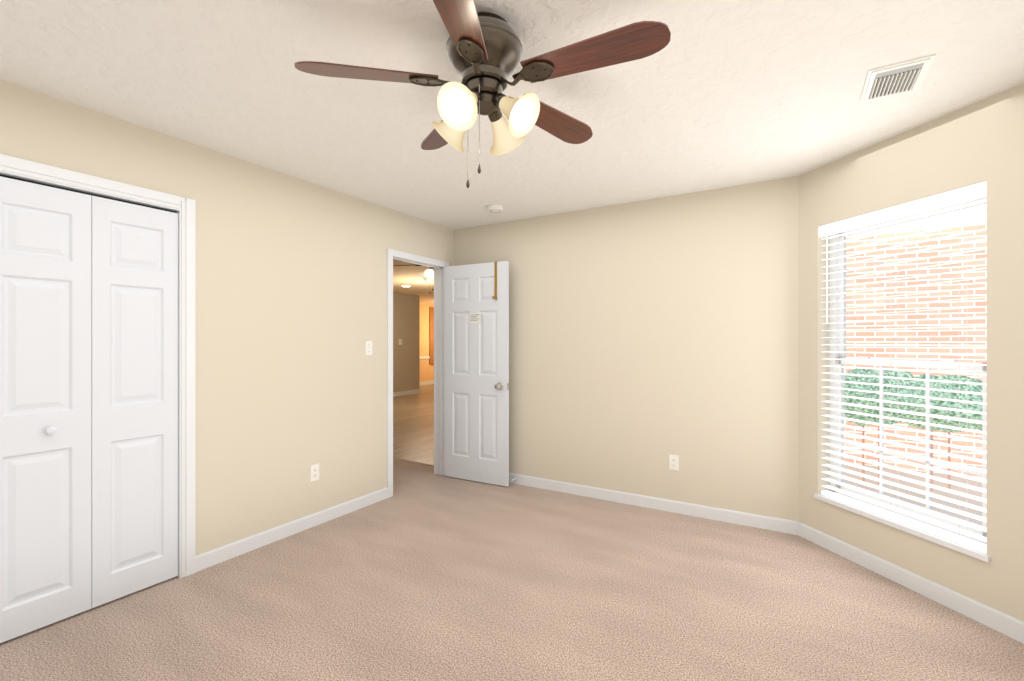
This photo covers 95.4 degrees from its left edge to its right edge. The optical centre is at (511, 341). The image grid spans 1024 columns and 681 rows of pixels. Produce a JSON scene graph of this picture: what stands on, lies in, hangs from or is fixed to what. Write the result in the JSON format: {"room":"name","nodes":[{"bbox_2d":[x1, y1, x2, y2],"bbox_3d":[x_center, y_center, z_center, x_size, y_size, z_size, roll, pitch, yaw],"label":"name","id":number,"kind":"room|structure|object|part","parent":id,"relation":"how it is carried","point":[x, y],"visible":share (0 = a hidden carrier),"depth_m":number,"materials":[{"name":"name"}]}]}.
{"room":"empty bedroom","nodes":[
{"label":"empty bedroom","id":0,"kind":"room"},
{"bbox_2d":[0,80,453,555],"bbox_3d":[-1.881,0.040,2.660,0.120,2.540,5.020,0,0,31],"label":"wall","id":1,"kind":"structure","parent":0,"point":[291,314],"depth_m":3.03,"materials":[{"name":"beige paint"}]},
{"bbox_2d":[0,176,177,642],"bbox_3d":[-2.237,0.292,1.948,0.067,2.012,1.496,0,0,31],"label":"bifold closet door","id":2,"kind":"structure","parent":1,"relation":"in","point":[88,402],"depth_m":2.24,"materials":[{"name":"white wood"}]},
{"bbox_2d":[0,154,195,577],"bbox_3d":[-2.281,0.253,1.974,0.140,2.115,1.650,0,0,31],"label":"trim","id":3,"kind":"structure","parent":1,"relation":"attached to","point":[11,167],"depth_m":2.59,"materials":[{"name":"white wood"}]},
{"bbox_2d":[310,464,318,481],"bbox_3d":[-1.407,0.932,3.325,0.008,0.115,0.070,0,0,31],"label":"electrical outlet","id":4,"kind":"object","parent":1,"relation":"attached to","point":[314,472],"visible":1,"depth_m":3.32,"materials":[{"name":"white plastic"}]},
{"bbox_2d":[365,341,371,354],"bbox_3d":[-1.148,0.048,3.748,0.016,0.115,0.070,0,0,31],"label":"light switch","id":5,"kind":"object","parent":1,"relation":"attached to","point":[368,347],"visible":1,"depth_m":3.75,"materials":[{"name":"white plastic"}]},
{"bbox_2d":[387,248,448,497],"bbox_3d":[-0.895,0.262,4.301,0.148,2.097,0.814,0,0,31],"label":"door frame","id":6,"kind":"structure","parent":1,"relation":"attached to","point":[438,266],"depth_m":4.58,"materials":[{"name":"white wood"}]},
{"bbox_2d":[444,261,508,486],"bbox_3d":[-0.344,0.284,4.387,0.719,2.033,0.169,0,0,31],"label":"bedroom door","id":7,"kind":"structure","parent":1,"relation":"in","point":[476,372],"depth_m":4.34,"materials":[{"name":"white painted wood"},{"name":"satin nickel"}]},
{"bbox_2d":[393,293,419,391],"bbox_3d":[-3.782,0.060,9.787,0.120,2.500,5.240,0,0,31],"label":"wall","id":8,"kind":"structure","parent":0,"point":[406,353],"depth_m":11.60,"materials":[{"name":"beige paint"}]},
{"bbox_2d":[393,389,419,396],"bbox_3d":[-3.720,1.260,9.759,0.015,0.100,5.255,0,0,31],"label":"baseboard","id":9,"kind":"structure","parent":8,"relation":"attached to","point":[408,392],"depth_m":11.57,"materials":[{"name":"white wood"}]},
{"bbox_2d":[393,384,433,464],"bbox_3d":[-1.682,1.360,11.010,9.620,0.100,9.500,0,0,31],"label":"floor","id":10,"kind":"structure","parent":0,"point":[413,427],"depth_m":7.23,"materials":[{"name":"brown wood"}]},
{"bbox_2d":[420,303,433,381],"bbox_3d":[-2.649,0.060,14.391,0.120,2.500,4.500,0,0,31],"label":"wall","id":11,"kind":"structure","parent":0,"point":[426,371],"depth_m":14.26,"materials":[{"name":"brown paint"}]},
{"bbox_2d":[420,381,433,384],"bbox_3d":[-2.503,1.260,14.502,0.015,0.100,4.160,0,0,31],"label":"baseboard","id":12,"kind":"structure","parent":11,"relation":"attached to","point":[427,382],"depth_m":14.33,"materials":[{"name":"white"}]},
{"bbox_2d":[429,307,433,363],"bbox_3d":[-2.266,-0.190,14.872,0.040,1.760,1.080,0,0,31],"label":"blinds","id":13,"kind":"object","parent":11,"relation":"attached to","point":[431,334],"visible":0.36,"depth_m":14.45,"materials":[{"name":"orange"}]},
{"bbox_2d":[0,458,1023,680],"bbox_3d":[-0.591,1.360,1.897,5.617,0.100,5.040,0,0,31],"label":"floor","id":14,"kind":"structure","parent":0,"point":[424,572],"depth_m":2.27,"materials":[{"name":"beige carpet"}]},
{"bbox_2d":[0,0,1023,303],"bbox_3d":[-1.420,-1.210,7.924,13.247,0.160,14.520,0,0,31],"label":"ceiling","id":15,"kind":"structure","parent":0,"point":[714,94],"depth_m":2.06,"materials":[{"name":"white paint"}]},
{"bbox_2d":[393,264,433,293],"bbox_3d":[-1.002,-0.897,5.877,1.227,0.586,1.184,0,0,31],"label":"ceiling fan","id":16,"kind":"object","parent":15,"relation":"hanging from","point":[427,274],"visible":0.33,"depth_m":5.82,"materials":[{"name":"grey metal"}]},
{"bbox_3d":[-1.377,-0.990,6.002,0.477,0.006,0.134,0,13,11],"label":"blade","id":17,"kind":"part","parent":16,"relation":"part of","materials":[{"name":"brown wood"}]},
{"bbox_2d":[294,0,670,187],"bbox_3d":[-0.057,-0.837,1.675,1.198,0.586,1.223,0,0,31],"label":"fan","id":18,"kind":"object","parent":15,"relation":"hanging from","point":[484,51],"visible":1,"depth_m":1.59,"materials":[{"name":"brown wood"}]},
{"bbox_3d":[-0.497,-0.930,1.615,0.477,0.006,0.134,0,13,-10],"label":"blade","id":19,"kind":"part","parent":18,"relation":"part of","materials":[{"name":"brown wood"}]},
{"bbox_3d":[-0.158,-0.930,1.283,0.134,0.006,0.477,13,2,8],"label":"blade","id":20,"kind":"part","parent":18,"relation":"part of","materials":[{"name":"brown wood"}]},
{"label":"blade","id":21,"kind":"part","parent":18,"relation":"part of","materials":[{"name":"brown wood"}]},
{"bbox_3d":[0.183,-0.930,1.971,0.134,0.006,0.477,-18,-12,43],"label":"blade","id":22,"kind":"part","parent":18,"relation":"part of","materials":[{"name":"brown wood"}]},
{"label":"blade","id":23,"kind":"part","parent":18,"relation":"part of","materials":[{"name":"brown wood"}]},
{"bbox_2d":[487,204,503,212],"bbox_3d":[-0.139,-1.110,3.888,0.138,0.040,0.138,0,0,31],"label":"smoke detector","id":24,"kind":"object","parent":15,"relation":"attached to","point":[494,208],"visible":1,"depth_m":3.85,"materials":[{"name":"white plastic"}]},
{"bbox_2d":[860,54,935,101],"bbox_3d":[1.647,-1.123,2.007,0.210,0.014,0.295,0,0,31],"label":"ceiling vent","id":25,"kind":"object","parent":15,"relation":"in","point":[896,78],"visible":1,"depth_m":1.98,"materials":[{"name":"white metal"}]},
{"bbox_2d":[454,176,798,521],"bbox_3d":[0.703,0.040,3.989,3.180,2.540,0.120,0,0,31],"label":"wall","id":26,"kind":"structure","parent":0,"point":[648,337],"depth_m":3.64,"materials":[{"name":"beige paint"}]},
{"bbox_2d":[669,455,678,470],"bbox_3d":[1.247,0.929,3.587,0.070,0.115,0.008,0,0,31],"label":"electrical outlet","id":27,"kind":"object","parent":26,"relation":"attached to","point":[673,462],"visible":1,"depth_m":3.58,"materials":[{"name":"white plastic"}]},
{"bbox_2d":[799,83,1023,621],"bbox_3d":[2.224,0.040,2.378,0.150,2.540,1.870,0,0,-14],"label":"wall","id":28,"kind":"structure","parent":0,"point":[978,142],"depth_m":2.29,"materials":[{"name":"beige paint"}]},
{"bbox_2d":[196,473,1023,643],"bbox_3d":[-0.056,1.266,1.575,4.127,0.088,4.800,0,0,31],"label":"baseboard","id":29,"kind":"structure","parent":28,"relation":"attached to","point":[1001,622],"depth_m":3.06,"materials":[{"name":"white wood"}]},
{"bbox_2d":[814,494,990,562],"bbox_3d":[2.131,1.001,2.602,0.111,0.026,0.920,0,0,-14],"label":"window sill","id":30,"kind":"structure","parent":28,"relation":"attached to","point":[966,550],"depth_m":2.47,"materials":[{"name":"white wood"}]},
{"bbox_2d":[830,197,986,543],"bbox_3d":[2.212,0.120,2.622,0.055,1.740,0.890,0,0,-14],"label":"window unit","id":31,"kind":"structure","parent":28,"relation":"in","point":[842,311],"depth_m":2.70,"materials":[{"name":"white plastic"}]},
{"bbox_2d":[819,181,986,552],"bbox_3d":[2.131,0.119,2.602,0.072,1.734,0.886,0,0,-14],"label":"window blinds","id":32,"kind":"object","parent":31,"relation":"attached to","point":[960,195],"visible":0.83,"depth_m":2.51,"materials":[{"name":"white plastic"}]},
{"label":"outside","id":33,"kind":"structure","parent":0,"visible":0},
{"bbox_2d":[844,464,981,524],"bbox_3d":[4.625,1.635,4.440,8.800,0.050,7.067,0,0,31],"label":"ground","id":34,"kind":"structure","parent":33,"point":[936,491],"depth_m":5.16,"materials":[{"name":"beige"}]},
{"bbox_2d":[844,367,981,490],"bbox_3d":[4.054,0.948,5.309,3.220,1.324,0.814,0,0,31],"label":"shrubs","id":35,"kind":"object","parent":34,"relation":"on","point":[913,400],"depth_m":4.97,"materials":[{"name":"green plant"}]},
{"bbox_2d":[844,204,986,477],"bbox_3d":[5.723,-0.190,5.394,8.500,3.600,0.500,0,0,31],"label":"brick wall","id":36,"kind":"structure","parent":34,"relation":"on","point":[934,312],"depth_m":5.82,"materials":[{"name":"orange"}]}
]}

